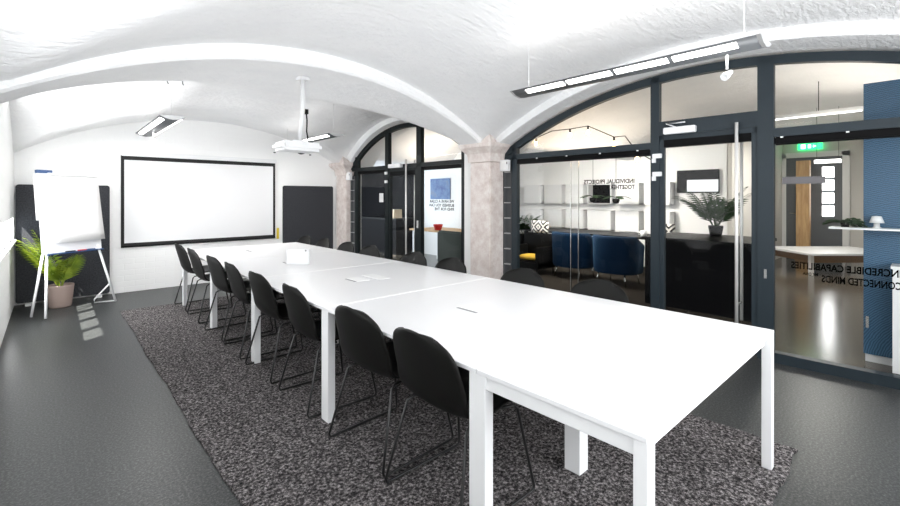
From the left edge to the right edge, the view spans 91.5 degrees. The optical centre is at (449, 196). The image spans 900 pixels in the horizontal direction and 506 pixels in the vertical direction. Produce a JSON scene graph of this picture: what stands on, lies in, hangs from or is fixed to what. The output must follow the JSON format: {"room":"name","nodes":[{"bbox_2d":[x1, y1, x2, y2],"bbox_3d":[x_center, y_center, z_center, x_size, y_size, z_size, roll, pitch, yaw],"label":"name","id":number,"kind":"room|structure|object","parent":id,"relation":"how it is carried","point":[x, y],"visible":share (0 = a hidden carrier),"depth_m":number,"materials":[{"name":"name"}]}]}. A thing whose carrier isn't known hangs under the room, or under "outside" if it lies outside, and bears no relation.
{"room":"conference room","nodes":[
{"label":"conference room","id":0,"kind":"room"},
{"bbox_2d":[0,101,13,346],"bbox_3d":[-2.639,-0.117,2.296,0.100,3.100,9.350,0,0,-42],"label":"wall","id":1,"kind":"structure","parent":0,"point":[7,264],"depth_m":4.77,"materials":[{"name":"white paint"}]},
{"bbox_2d":[0,141,13,224],"bbox_3d":[-4.668,-0.137,4.588,0.010,0.800,2.970,0,0,-42],"label":"roller blind","id":2,"kind":"object","parent":1,"relation":"attached to","point":[6,157],"visible":1,"depth_m":4.75,"materials":[{"name":"white fabric"}]},
{"bbox_2d":[0,220,16,262],"bbox_3d":[-4.703,0.033,4.549,0.170,1.100,3.060,0,0,-42],"label":"window","id":3,"kind":"structure","parent":1,"relation":"in","point":[6,243],"depth_m":4.81,"materials":[{"name":"white paint"}]},
{"bbox_2d":[14,120,335,305],"bbox_3d":[-4.088,-0.117,7.405,5.250,3.100,0.150,0,0,-42],"label":"wall","id":4,"kind":"structure","parent":0,"point":[97,151],"depth_m":6.79,"materials":[{"name":"white paint"}]},
{"bbox_2d":[121,151,276,247],"bbox_3d":[-4.048,0.051,7.295,2.300,1.475,0.063,0,0,-42],"label":"projection screen","id":5,"kind":"object","parent":4,"relation":"attached to","point":[167,199],"visible":1,"depth_m":7.16,"materials":[{"name":"white fabric"}]},
{"bbox_2d":[9,68,452,162],"bbox_3d":[-2.750,-0.972,5.939,4.650,0.771,3.820,0,0,-42],"label":"vault","id":6,"kind":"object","parent":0,"point":[262,100],"visible":0.77,"depth_m":5.63,"materials":[{"name":"paint"}]},
{"bbox_2d":[136,114,185,143],"bbox_3d":[-3.695,-1.021,5.537,0.255,0.652,1.880,0,0,-42],"label":"pendant lamp","id":7,"kind":"object","parent":6,"relation":"hanging from","point":[160,123],"visible":0.98,"depth_m":5.32,"materials":[{"name":"grey metal"}]},
{"bbox_2d":[272,76,321,155],"bbox_3d":[-1.635,-0.872,4.766,0.493,0.800,0.385,0,0,-42],"label":"projector","id":8,"kind":"object","parent":6,"relation":"hanging from","point":[299,146],"visible":1,"depth_m":4.64,"materials":[{"name":"white paint"}]},
{"bbox_2d":[287,129,345,141],"bbox_3d":[-2.222,-1.100,6.882,0.255,0.492,1.880,0,0,-42],"label":"pendant lamp","id":9,"kind":"object","parent":6,"relation":"hanging from","point":[327,135],"visible":0.5,"depth_m":6.37,"materials":[{"name":"grey"}]},
{"bbox_2d":[361,173,413,217],"bbox_3d":[-2.192,-0.117,12.706,0.100,3.100,4.280,0,0,-42],"label":"wall","id":10,"kind":"structure","parent":0,"point":[372,185],"depth_m":12.35,"materials":[{"name":"black paint"}]},
{"bbox_2d":[424,152,460,254],"bbox_3d":[0.007,-0.117,10.447,0.100,3.100,2.020,0,0,-42],"label":"wall","id":11,"kind":"structure","parent":0,"point":[449,219],"depth_m":10.63,"materials":[{"name":"white paint"},{"name":"black green steel"}]},
{"bbox_2d":[430,178,450,198],"bbox_3d":[-0.238,-0.197,10.617,0.022,0.500,0.720,0,0,-42],"label":"framed picture","id":12,"kind":"object","parent":11,"relation":"attached to","point":[439,188],"visible":1,"depth_m":10.59},
{"bbox_2d":[0,253,899,505],"bbox_3d":[0.830,1.482,8.545,13.650,0.102,14.700,0,0,-42],"label":"floor","id":13,"kind":"structure","parent":0,"point":[87,418],"depth_m":2.97,"materials":[{"name":"grey concrete"}]},
{"bbox_2d":[15,230,85,308],"bbox_3d":[-5.105,0.924,5.609,0.689,1.019,0.534,0,0,-42],"label":"potted palm","id":14,"kind":"object","parent":13,"relation":"on","point":[60,295],"visible":0.88,"depth_m":5.61,"materials":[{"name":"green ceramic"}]},
{"bbox_2d":[48,282,73,308],"bbox_3d":[-5.092,1.288,5.724,0.280,0.290,0.280,0,0,-42],"label":"pot","id":15,"kind":"object","parent":14,"relation":"attached to","point":[60,295],"depth_m":5.64,"materials":[{"name":"beige ceramic"}]},
{"bbox_2d":[15,184,109,305],"bbox_3d":[-5.321,0.633,6.056,0.980,1.600,0.160,0,0,-42],"label":"acoustic panel","id":16,"kind":"object","parent":13,"relation":"on","point":[92,279],"visible":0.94,"depth_m":5.88,"materials":[{"name":"fabric"}]},
{"bbox_2d":[30,170,116,318],"bbox_3d":[-4.735,0.551,5.569,0.293,1.759,0.909,0,0,14],"label":"flipchart","id":17,"kind":"object","parent":13,"relation":"on","point":[68,211],"visible":1,"depth_m":5.49,"materials":[{"name":"white paper"}]},
{"bbox_2d":[46,248,103,255],"bbox_3d":[-4.740,0.683,5.548,0.582,0.029,0.415,0,0,-42],"label":"tray","id":18,"kind":"object","parent":17,"relation":"on","point":[63,250],"depth_m":5.46,"materials":[{"name":"white plastic"}]},
{"bbox_2d":[283,186,332,248],"bbox_3d":[-2.703,0.611,8.447,1.000,1.645,0.160,0,0,-42],"label":"acoustic panel","id":19,"kind":"object","parent":13,"relation":"on","point":[307,210],"visible":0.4,"depth_m":8.45,"materials":[{"name":"fabric"}]},
{"bbox_2d":[329,157,353,249],"bbox_3d":[-2.126,0.326,8.697,0.330,2.215,0.620,0,0,-42],"label":"stone pillar","id":20,"kind":"structure","parent":13,"relation":"on","point":[343,186],"depth_m":8.59,"materials":[{"name":"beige stone"}]},
{"bbox_2d":[346,172,351,179],"bbox_3d":[-1.962,-0.402,8.502,0.066,0.150,0.140,0,0,-45],"label":"wall speaker","id":21,"kind":"object","parent":20,"relation":"attached to","point":[348,174],"visible":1,"depth_m":8.46,"materials":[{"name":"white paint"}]},
{"bbox_2d":[350,176,354,252],"bbox_3d":[-1.880,0.513,8.536,0.060,1.840,0.150,0,0,-45],"label":"wall rack","id":22,"kind":"object","parent":13,"relation":"on","point":[352,190],"visible":0.61,"depth_m":8.58,"materials":[{"name":"grey metal"}]},
{"bbox_2d":[361,216,413,254],"bbox_3d":[-1.671,0.983,11.543,0.640,0.900,1.740,0,0,-42],"label":"sideboard","id":23,"kind":"object","parent":13,"relation":"on","point":[372,227],"visible":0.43,"depth_m":11.12,"materials":[{"name":"black"}]},
{"bbox_2d":[393,209,401,217],"bbox_3d":[-1.407,0.421,11.106,0.244,0.223,0.300,0,0,-42],"label":"cardboard box","id":24,"kind":"object","parent":23,"relation":"on","point":[397,213],"visible":0.61,"depth_m":10.99,"materials":[{"name":"beige"}]},
{"bbox_2d":[409,227,460,251],"bbox_3d":[-0.136,1.065,9.491,0.800,0.735,1.400,0,0,-42],"label":"table","id":25,"kind":"object","parent":13,"relation":"on","point":[427,229],"visible":0.16,"depth_m":9.41,"materials":[{"name":"brown wood"}]},
{"bbox_2d":[433,224,442,229],"bbox_3d":[-0.253,0.637,9.249,0.200,0.120,0.200,0,0,-42],"label":"bowl","id":26,"kind":"object","parent":25,"relation":"on","point":[436,226],"visible":0.86,"depth_m":9.18,"materials":[{"name":"red ceramic"}]},
{"bbox_2d":[437,230,460,261],"bbox_3d":[0.200,1.024,8.011,0.600,0.822,0.680,0,0,-42],"label":"cabinet","id":27,"kind":"object","parent":13,"relation":"on","point":[448,242],"visible":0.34,"depth_m":7.82,"materials":[{"name":"grey wood"}]},
{"bbox_2d":[120,292,797,505],"bbox_3d":[-1.076,1.426,3.961,2.474,0.012,6.330,0,0,-42],"label":"rug","id":28,"kind":"object","parent":13,"relation":"on","point":[260,438],"visible":0.59,"depth_m":2.51,"materials":[{"name":"grey carpet"}]},
{"bbox_2d":[174,243,228,311],"bbox_3d":[-3.285,1.003,5.747,0.564,0.832,0.539,0,0,-45],"label":"chair","id":29,"kind":"object","parent":28,"relation":"on","point":[183,257],"visible":0.65,"depth_m":5.53,"materials":[{"name":"black"}]},
{"bbox_2d":[187,248,245,323],"bbox_3d":[-2.820,1.003,5.239,0.564,0.832,0.539,0,0,-42],"label":"chair","id":30,"kind":"object","parent":28,"relation":"on","point":[196,263],"visible":0.64,"depth_m":5.03,"materials":[{"name":"black plastic"}]},
{"bbox_2d":[204,255,272,341],"bbox_3d":[-2.253,1.003,4.617,0.539,0.832,0.564,0,0,45],"label":"chair","id":31,"kind":"object","parent":28,"relation":"on","point":[219,279],"visible":0.67,"depth_m":4.40,"materials":[{"name":"black"}]},
{"bbox_2d":[223,262,296,359],"bbox_3d":[-1.829,1.003,4.154,0.564,0.832,0.539,0,0,-41],"label":"chair","id":32,"kind":"object","parent":28,"relation":"on","point":[238,288],"visible":0.73,"depth_m":3.95,"materials":[{"name":"black"}]},
{"bbox_2d":[245,271,321,383],"bbox_3d":[-1.376,1.003,3.658,0.564,0.832,0.539,0,0,-44],"label":"chair","id":33,"kind":"object","parent":28,"relation":"on","point":[265,301],"visible":0.73,"depth_m":3.45,"materials":[{"name":"black plastic"}]},
{"bbox_2d":[280,235,310,293],"bbox_3d":[-2.370,1.003,6.517,0.564,0.832,0.539,0,0,-44],"label":"chair","id":34,"kind":"object","parent":28,"relation":"on","point":[306,239],"visible":0.16,"depth_m":6.72,"materials":[{"name":"black"}]},
{"bbox_2d":[282,238,329,294],"bbox_3d":[-1.964,1.003,6.073,0.564,0.832,0.539,0,0,-40],"label":"chair","id":35,"kind":"object","parent":28,"relation":"on","point":[324,242],"visible":0.11,"depth_m":6.27,"materials":[{"name":"black"}]},
{"bbox_2d":[278,283,376,418],"bbox_3d":[-0.905,1.003,3.142,0.564,0.832,0.539,0,0,-40],"label":"chair","id":36,"kind":"object","parent":28,"relation":"on","point":[300,314],"visible":0.74,"depth_m":2.94,"materials":[{"name":"black plastic"}]},
{"bbox_2d":[309,242,353,315],"bbox_3d":[-1.526,1.003,5.593,0.564,0.832,0.539,0,0,-40],"label":"chair","id":37,"kind":"object","parent":28,"relation":"on","point":[346,246],"visible":0.19,"depth_m":5.78,"materials":[{"name":"black"}]},
{"bbox_2d":[321,245,379,314],"bbox_3d":[-1.129,1.003,5.158,0.564,0.832,0.539,0,0,-43],"label":"chair","id":38,"kind":"object","parent":28,"relation":"on","point":[371,250],"visible":0.2,"depth_m":5.35,"materials":[{"name":"black"}]},
{"bbox_2d":[328,305,453,477],"bbox_3d":[-0.364,1.003,2.550,0.539,0.832,0.564,0,0,45],"label":"chair","id":39,"kind":"object","parent":28,"relation":"on","point":[361,339],"visible":0.7,"depth_m":2.35,"materials":[{"name":"black plastic"}]},
{"bbox_2d":[390,252,426,340],"bbox_3d":[-0.542,1.003,4.516,0.564,0.832,0.539,0,0,-43],"label":"chair","id":40,"kind":"object","parent":28,"relation":"on","point":[418,258],"visible":0.16,"depth_m":4.71,"materials":[{"name":"black plastic"}]},
{"bbox_2d":[435,257,466,273],"bbox_3d":[-0.151,1.003,4.087,0.564,0.832,0.539,0,0,-42],"label":"chair","id":41,"kind":"object","parent":28,"relation":"on","point":[455,264],"visible":0.16,"depth_m":4.27,"materials":[{"name":"black plastic"}]},
{"bbox_2d":[384,327,534,505],"bbox_3d":[0.026,1.003,2.123,0.564,0.832,0.539,0,0,-42],"label":"chair","id":42,"kind":"object","parent":28,"relation":"on","point":[425,367],"visible":0.73,"depth_m":1.95,"materials":[{"name":"black plastic"}]},
{"bbox_2d":[183,242,773,505],"bbox_3d":[-0.906,1.059,4.028,1.535,0.722,6.066,0,0,-42],"label":"conference table","id":43,"kind":"object","parent":28,"relation":"on","point":[622,375],"visible":0.81,"depth_m":2.23,"materials":[{"name":"white laminate"}]},
{"bbox_2d":[286,249,309,264],"bbox_3d":[-1.574,0.618,4.547,0.230,0.160,0.063,0,0,0],"label":"box","id":44,"kind":"object","parent":43,"relation":"on","point":[293,256],"visible":1,"depth_m":4.52,"materials":[{"name":"white paint"}]},
{"bbox_2d":[500,268,544,287],"bbox_3d":[0.435,1.003,3.445,0.563,0.832,0.539,0,0,-43],"label":"chair","id":45,"kind":"object","parent":28,"relation":"on","point":[527,276],"visible":0.19,"depth_m":3.62,"materials":[{"name":"black plastic"}]},
{"bbox_2d":[570,279,628,302],"bbox_3d":[0.888,1.003,2.950,0.564,0.832,0.539,0,0,-41],"label":"chair","id":46,"kind":"object","parent":28,"relation":"on","point":[599,288],"visible":0.2,"depth_m":3.12,"materials":[{"name":"black plastic"}]},
{"bbox_2d":[458,134,509,279],"bbox_3d":[0.454,0.305,5.916,0.390,2.255,0.605,0,0,-42],"label":"stone pillar","id":47,"kind":"structure","parent":13,"relation":"on","point":[486,177],"depth_m":5.83,"materials":[{"name":"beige stone"}]},
{"bbox_2d":[500,160,509,170],"bbox_3d":[0.727,-0.417,5.812,0.066,0.150,0.140,0,0,-45],"label":"wall speaker","id":48,"kind":"object","parent":47,"relation":"attached to","point":[504,164],"visible":1,"depth_m":5.77,"materials":[{"name":"white paint"}]},
{"bbox_2d":[500,161,505,169],"bbox_3d":[0.706,-0.417,5.791,0.100,0.110,0.003,0,0,45],"label":"grille","id":49,"kind":"object","parent":48,"relation":"attached to","point":[503,163],"depth_m":5.79,"materials":[{"name":"plastic"}]},
{"bbox_2d":[504,166,511,272],"bbox_3d":[0.783,0.513,5.874,0.060,1.840,0.127,0,0,-45],"label":"wall rack","id":50,"kind":"object","parent":13,"relation":"on","point":[507,174],"visible":0.59,"depth_m":5.90,"materials":[{"name":"grey metal"}]},
{"bbox_2d":[520,213,540,243],"bbox_3d":[1.536,0.902,9.614,0.960,1.062,1.409,0,0,6],"label":"palm","id":51,"kind":"object","parent":13,"relation":"on","point":[525,223],"visible":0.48,"depth_m":9.38,"materials":[{"name":"green plant"}]},
{"bbox_2d":[520,232,554,272],"bbox_3d":[1.571,1.063,8.274,0.600,0.740,0.640,0,0,-42],"label":"armchair","id":52,"kind":"object","parent":13,"relation":"on","point":[539,244],"visible":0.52,"depth_m":8.15,"materials":[{"name":"black fabric"}]},
{"bbox_2d":[520,253,534,259],"bbox_3d":[1.526,1.118,8.205,0.420,0.100,0.340,0,0,42],"label":"cushion","id":53,"kind":"object","parent":52,"relation":"on","point":[528,256],"visible":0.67,"depth_m":8.11,"materials":[{"name":"yellow fabric"}]},
{"bbox_2d":[531,220,547,233],"bbox_3d":[1.727,0.573,8.430,0.100,0.240,0.400,0,0,-42],"label":"patterned cushion","id":54,"kind":"object","parent":52,"relation":"on","point":[537,226],"visible":1,"depth_m":8.38,"materials":[{"name":"white fabric"}]},
{"bbox_2d":[552,231,593,279],"bbox_3d":[2.205,1.034,7.864,0.618,0.802,0.762,0,0,-42],"label":"lounge chair","id":55,"kind":"object","parent":13,"relation":"on","point":[560,241],"visible":0.88,"depth_m":7.59,"materials":[{"name":"blue fabric"}]},
{"bbox_2d":[521,228,649,243],"bbox_3d":[2.964,1.060,8.395,0.840,0.745,3.400,0,0,-42],"label":"table","id":56,"kind":"object","parent":13,"relation":"on","point":[550,230],"visible":0.14,"depth_m":8.49,"materials":[{"name":"black plastic"}]},
{"bbox_2d":[638,230,646,235],"bbox_3d":[3.326,0.633,7.545,0.130,0.110,0.110,0,0,12],"label":"mug","id":57,"kind":"object","parent":56,"relation":"on","point":[642,232],"visible":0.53,"depth_m":7.50,"materials":[{"name":"ceramic"}]},
{"bbox_2d":[593,234,644,287],"bbox_3d":[2.742,1.034,7.217,0.618,0.802,0.762,0,0,-42],"label":"lounge chair","id":58,"kind":"object","parent":13,"relation":"on","point":[613,255],"visible":0.99,"depth_m":6.95,"materials":[{"name":"blue fabric"}]},
{"bbox_2d":[641,232,776,321],"bbox_3d":[3.421,0.983,5.819,1.080,0.900,1.300,0,0,-42],"label":"sideboard","id":59,"kind":"object","parent":13,"relation":"on","point":[700,268],"depth_m":5.42,"materials":[{"name":"black wood"}]},
{"bbox_2d":[641,232,776,246],"bbox_3d":[3.421,0.553,5.819,1.080,0.040,1.300,0,0,-42],"label":"countertop","id":60,"kind":"structure","parent":59,"relation":"on","point":[729,240],"depth_m":5.63,"materials":[{"name":"black stone"}]},
{"bbox_2d":[708,225,722,235],"bbox_3d":[3.649,0.463,6.014,0.180,0.140,0.180,0,0,-42],"label":"pot","id":61,"kind":"object","parent":60,"relation":"on","point":[714,230],"depth_m":5.95,"materials":[{"name":"ceramic"}]},
{"bbox_2d":[674,187,750,235],"bbox_3d":[3.569,0.193,6.014,0.851,0.681,1.045,0,0,16],"label":"palm","id":62,"kind":"object","parent":59,"relation":"on","point":[721,212],"visible":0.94,"depth_m":5.93,"materials":[{"name":"green plant"}]},
{"bbox_2d":[795,160,810,260],"bbox_3d":[7.972,0.308,9.881,0.200,2.250,0.280,0,0,-42],"label":"door","id":63,"kind":"structure","parent":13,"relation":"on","point":[803,168],"depth_m":9.82,"materials":[{"name":"brown wood"}]},
{"bbox_2d":[775,246,862,275],"bbox_3d":[7.389,1.228,8.510,1.750,0.410,1.200,0,0,1],"label":"table","id":64,"kind":"object","parent":13,"relation":"on","point":[847,255],"visible":0.58,"depth_m":8.21,"materials":[{"name":"white paint"}]},
{"bbox_2d":[863,79,899,365],"bbox_3d":[4.158,0.223,3.588,0.520,2.420,1.090,0,0,-42],"label":"wall","id":65,"kind":"structure","parent":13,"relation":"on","point":[881,156],"depth_m":3.75,"materials":[{"name":"blue paint"}]},
{"bbox_2d":[829,226,899,230],"bbox_3d":[3.807,0.271,3.476,0.190,0.015,1.200,0,0,-42],"label":"wall shelf","id":66,"kind":"object","parent":65,"relation":"attached to","point":[830,227],"visible":1,"depth_m":3.69,"materials":[{"name":"white paint"}]},
{"bbox_2d":[822,218,867,226],"bbox_3d":[3.514,0.234,3.850,0.335,0.106,0.298,0,0,0],"label":"shelf plant","id":67,"kind":"object","parent":66,"relation":"on","point":[853,222],"visible":0.98,"depth_m":3.82,"materials":[{"name":"green plant"}]},
{"bbox_2d":[869,216,884,227],"bbox_3d":[3.593,0.210,3.688,0.096,0.105,0.096,0,0,-42],"label":"table lamp","id":68,"kind":"object","parent":66,"relation":"on","point":[876,220],"visible":0.98,"depth_m":3.67,"materials":[{"name":"white paint"}]},
{"bbox_2d":[891,263,899,374],"bbox_3d":[3.912,0.993,3.234,0.240,0.880,0.920,0,0,-42],"label":"base cabinet","id":69,"kind":"object","parent":13,"relation":"on","point":[895,293],"visible":0.93,"depth_m":3.48,"materials":[{"name":"white paint"}]},
{"bbox_2d":[0,0,899,139],"bbox_3d":[0.474,-1.043,2.410,4.650,0.728,5.020,0,0,-42],"label":"ceiling","id":70,"kind":"structure","parent":0,"point":[468,56],"depth_m":3.37,"materials":[{"name":"paint"}]},
{"bbox_2d":[510,0,770,97],"bbox_3d":[1.195,-1.024,3.140,0.255,0.658,1.775,0,0,-42],"label":"pendant lamp","id":71,"kind":"object","parent":70,"relation":"hanging from","point":[758,41],"visible":1,"depth_m":2.86,"materials":[{"name":"grey metal"}]},
{"bbox_2d":[464,153,470,273],"bbox_3d":[0.475,-0.117,6.115,0.290,3.100,0.490,0,0,-42],"label":"wall pier","id":72,"kind":"object","parent":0,"point":[466,164],"depth_m":6.15,"materials":[{"name":"white paint"}]},
{"bbox_2d":[520,233,523,243],"bbox_3d":[1.640,1.123,9.623,0.320,0.620,0.320,0,0,-42],"label":"pot","id":73,"kind":"object","parent":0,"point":[521,234],"depth_m":9.50,"materials":[{"name":"black plastic"}]},
{"bbox_2d":[348,20,899,167],"bbox_3d":[1.150,-1.123,5.533,0.560,1.088,8.720,0,0,-42],"label":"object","id":74,"kind":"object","parent":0,"point":[875,35],"depth_m":3.93,"materials":[{"name":"paint"}]},
{"bbox_2d":[0,43,481,144],"bbox_3d":[-1.303,-1.111,4.430,4.750,1.112,0.400,0,0,-42],"label":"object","id":75,"kind":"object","parent":74,"relation":"attached to","point":[356,75],"depth_m":3.83,"materials":[{"name":"paint"}]},
{"bbox_2d":[351,123,463,262],"bbox_3d":[-0.744,0.093,7.439,3.340,2.680,0.106,0,0,45],"label":"window","id":76,"kind":"structure","parent":74,"relation":"in","point":[420,165],"depth_m":7.26,"materials":[{"name":"black metal"}]},
{"bbox_2d":[358,169,384,174],"bbox_3d":[-1.437,-0.462,8.110,0.058,0.060,0.870,0,0,-45],"label":"roller blind","id":77,"kind":"object","parent":76,"relation":"attached to","point":[360,171],"depth_m":8.12,"materials":[{"name":"black"}]},
{"bbox_2d":[384,159,418,259],"bbox_3d":[-0.783,0.393,7.478,0.234,2.040,0.910,0,0,-45],"label":"door","id":78,"kind":"structure","parent":76,"relation":"attached to","point":[398,171],"depth_m":7.45,"materials":[{"name":"black metal"}]},
{"bbox_2d":[390,170,414,175],"bbox_3d":[-0.796,-0.405,7.465,0.056,0.075,0.660,0,0,-45],"label":"roller blind","id":79,"kind":"object","parent":76,"relation":"attached to","point":[392,172],"depth_m":7.47,"materials":[{"name":"black"}]},
{"bbox_2d":[422,164,460,169],"bbox_3d":[-0.126,-0.462,6.798,0.058,0.060,0.900,0,0,-45],"label":"roller blind","id":80,"kind":"object","parent":76,"relation":"attached to","point":[424,166],"depth_m":6.80,"materials":[{"name":"black fabric"}]},
{"bbox_2d":[503,51,899,389],"bbox_3d":[2.454,0.083,4.216,0.106,2.700,4.981,0,0,-45],"label":"window","id":81,"kind":"structure","parent":74,"relation":"in","point":[763,118],"depth_m":3.87,"materials":[{"name":"grey metal"}]},
{"bbox_2d":[517,149,649,163],"bbox_3d":[1.500,-0.463,5.171,0.058,0.068,1.700,0,0,-45],"label":"roller blind","id":82,"kind":"object","parent":81,"relation":"attached to","point":[610,153],"depth_m":5.08,"materials":[{"name":"black"}]},
{"bbox_2d":[664,133,750,147],"bbox_3d":[2.457,-0.539,4.209,0.056,0.075,0.745,0,0,-45],"label":"roller blind","id":83,"kind":"object","parent":81,"relation":"attached to","point":[710,138],"depth_m":4.19,"materials":[{"name":"black"}]},
{"bbox_2d":[652,121,766,355],"bbox_3d":[2.445,0.334,4.199,0.961,2.157,0.215,0,0,36],"label":"door","id":84,"kind":"structure","parent":81,"relation":"attached to","point":[737,135],"depth_m":4.10,"materials":[{"name":"grey metal"}]},
{"bbox_2d":[774,127,899,144],"bbox_3d":[3.498,-0.487,3.171,0.058,0.070,1.865,0,0,-45],"label":"roller blind","id":85,"kind":"object","parent":81,"relation":"attached to","point":[855,133],"depth_m":3.52,"materials":[{"name":"black fabric"}]},
{"bbox_2d":[520,143,727,266],"bbox_3d":[1.481,-0.117,11.814,0.120,3.100,10.550,0,0,-42],"label":"wall","id":86,"kind":"structure","parent":0,"point":[702,157],"depth_m":9.07,"materials":[{"name":"white paint"}]},
{"bbox_2d":[524,185,543,202],"bbox_3d":[2.101,-0.067,10.857,0.235,0.440,0.500,0,0,-42],"label":"upper cabinet","id":87,"kind":"object","parent":86,"relation":"attached to","point":[532,193],"visible":0.89,"depth_m":10.72,"materials":[{"name":"white paint"}]},
{"bbox_2d":[524,209,543,220],"bbox_3d":[2.101,0.503,10.857,0.235,0.420,0.500,0,0,-42],"label":"upper cabinet","id":88,"kind":"object","parent":86,"relation":"attached to","point":[535,212],"visible":0.46,"depth_m":10.70,"materials":[{"name":"white paint"}]},
{"bbox_2d":[544,185,565,203],"bbox_3d":[2.506,-0.067,10.414,0.235,0.440,0.500,0,0,-42],"label":"upper cabinet","id":89,"kind":"object","parent":86,"relation":"attached to","point":[556,194],"visible":0.86,"depth_m":10.27,"materials":[{"name":"white paint"}]},
{"bbox_2d":[544,209,566,227],"bbox_3d":[2.506,0.503,10.414,0.235,0.420,0.500,0,0,-42],"label":"upper cabinet","id":90,"kind":"object","parent":86,"relation":"attached to","point":[555,217],"visible":0.8,"depth_m":10.27,"materials":[{"name":"white paint"}]},
{"bbox_2d":[566,184,586,203],"bbox_3d":[2.893,-0.067,9.989,0.235,0.440,0.450,0,0,-42],"label":"upper cabinet","id":91,"kind":"object","parent":86,"relation":"attached to","point":[574,187],"visible":0.8,"depth_m":9.86,"materials":[{"name":"white paint"}]},
{"bbox_2d":[566,210,586,228],"bbox_3d":[2.893,0.503,9.989,0.235,0.420,0.450,0,0,-42],"label":"upper cabinet","id":92,"kind":"object","parent":86,"relation":"attached to","point":[574,213],"visible":0.86,"depth_m":9.86,"materials":[{"name":"white paint"}]},
{"bbox_2d":[587,210,614,230],"bbox_3d":[3.298,0.503,9.546,0.235,0.420,0.550,0,0,-42],"label":"upper cabinet","id":93,"kind":"object","parent":86,"relation":"attached to","point":[596,219],"visible":0.89,"depth_m":9.43,"materials":[{"name":"white paint"}]},
{"bbox_2d":[587,183,614,203],"bbox_3d":[3.303,-0.067,9.551,0.220,0.440,0.550,0,0,-42],"label":"upper cabinet","id":94,"kind":"object","parent":86,"relation":"attached to","point":[605,190],"visible":0.88,"depth_m":9.62,"materials":[{"name":"white paint"}]},
{"bbox_2d":[615,211,643,231],"bbox_3d":[3.719,0.503,9.085,0.235,0.420,0.500,0,0,-42],"label":"upper cabinet","id":95,"kind":"object","parent":86,"relation":"attached to","point":[627,221],"visible":0.87,"depth_m":8.97,"materials":[{"name":"white paint"}]},
{"bbox_2d":[615,183,643,204],"bbox_3d":[3.719,-0.067,9.085,0.235,0.440,0.500,0,0,-42],"label":"upper cabinet","id":96,"kind":"object","parent":86,"relation":"attached to","point":[636,194],"visible":0.99,"depth_m":8.95,"materials":[{"name":"white paint"}]},
{"bbox_2d":[644,182,674,204],"bbox_3d":[4.124,-0.067,8.641,0.235,0.440,0.500,0,0,-42],"label":"upper cabinet","id":97,"kind":"object","parent":86,"relation":"attached to","point":[670,186],"visible":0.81,"depth_m":8.50,"materials":[{"name":"white paint"}]},
{"bbox_2d":[644,211,674,232],"bbox_3d":[4.124,0.503,8.641,0.235,0.420,0.500,0,0,-42],"label":"upper cabinet","id":98,"kind":"object","parent":86,"relation":"attached to","point":[670,216],"visible":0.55,"depth_m":8.66,"materials":[{"name":"white paint"}]},
{"bbox_2d":[677,169,719,192],"bbox_3d":[4.636,-0.292,8.202,0.052,0.430,0.720,0,0,-42],"label":"television","id":99,"kind":"object","parent":86,"relation":"attached to","point":[683,176],"visible":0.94,"depth_m":8.22,"materials":[{"name":"black plastic"}]},
{"bbox_2d":[373,63,899,166],"bbox_3d":[2.790,-1.141,10.335,8.340,0.749,14.700,0,0,-42],"label":"ceiling","id":100,"kind":"structure","parent":0,"point":[840,84],"depth_m":6.58,"materials":[{"name":"paint"}]},
{"bbox_2d":[580,195,602,201],"bbox_3d":[2.963,-0.470,9.083,0.547,1.165,0.550,0,0,-42],"label":"hanging planter","id":101,"kind":"object","parent":100,"relation":"hanging from","point":[593,199],"visible":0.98,"depth_m":9.02,"materials":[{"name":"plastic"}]},
{"bbox_2d":[534,126,649,161],"bbox_3d":[1.832,-0.691,5.853,0.048,0.522,1.715,0,0,-42],"label":"string lights","id":102,"kind":"object","parent":100,"relation":"hanging from","point":[588,131],"visible":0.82,"depth_m":5.83,"materials":[{"name":"black plastic"}]},
{"bbox_2d":[603,196,630,203],"bbox_3d":[3.300,-0.317,8.714,0.547,0.900,0.550,0,0,-42],"label":"hanging planter","id":103,"kind":"object","parent":100,"relation":"hanging from","point":[615,200],"visible":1,"depth_m":8.64,"materials":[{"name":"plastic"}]},
{"bbox_2d":[775,81,862,119],"bbox_3d":[4.642,-1.250,5.594,0.056,0.434,1.000,0,0,-42],"label":"pendant","id":104,"kind":"object","parent":100,"relation":"hanging from","point":[857,108],"visible":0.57,"depth_m":5.55,"materials":[{"name":"white paint"}]},
{"bbox_2d":[814,159,840,163],"bbox_3d":[6.313,-1.042,7.323,0.060,0.946,0.340,0,0,-42],"label":"lamp","id":105,"kind":"object","parent":100,"relation":"hanging from","point":[829,160],"visible":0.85,"depth_m":7.29,"materials":[{"name":"white"}]},
{"bbox_2d":[666,224,674,232],"bbox_3d":[3.575,0.567,7.355,0.100,0.240,0.400,0,0,-42],"label":"patterned cushion","id":106,"kind":"object","parent":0,"point":[669,227],"visible":0.23,"depth_m":7.23,"materials":[{"name":"fabric"}]},
{"bbox_2d":[727,142,782,259],"bbox_3d":[6.491,-0.117,9.205,4.000,3.100,0.080,0,0,-42],"label":"wall","id":107,"kind":"structure","parent":0,"point":[746,145],"depth_m":8.49,"materials":[{"name":"grey paint"}]},
{"bbox_2d":[783,140,862,247],"bbox_3d":[9.351,-0.117,9.149,0.150,3.100,4.100,0,0,-42],"label":"wall","id":108,"kind":"structure","parent":0,"point":[855,147],"depth_m":9.59,"materials":[{"name":"grey paint"}]},
{"bbox_2d":[798,142,822,149],"bbox_3d":[8.307,-1.167,10.105,0.084,0.140,0.440,0,0,-42],"label":"exit sign","id":109,"kind":"object","parent":108,"relation":"attached to","point":[808,146],"visible":1,"depth_m":10.07,"materials":[{"name":"green"}]},
{"bbox_2d":[782,150,849,245],"bbox_3d":[8.330,0.198,10.045,0.110,2.470,1.240,0,0,-42],"label":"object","id":110,"kind":"structure","parent":108,"relation":"in","point":[830,199],"depth_m":9.92,"materials":[{"name":"white paint"}]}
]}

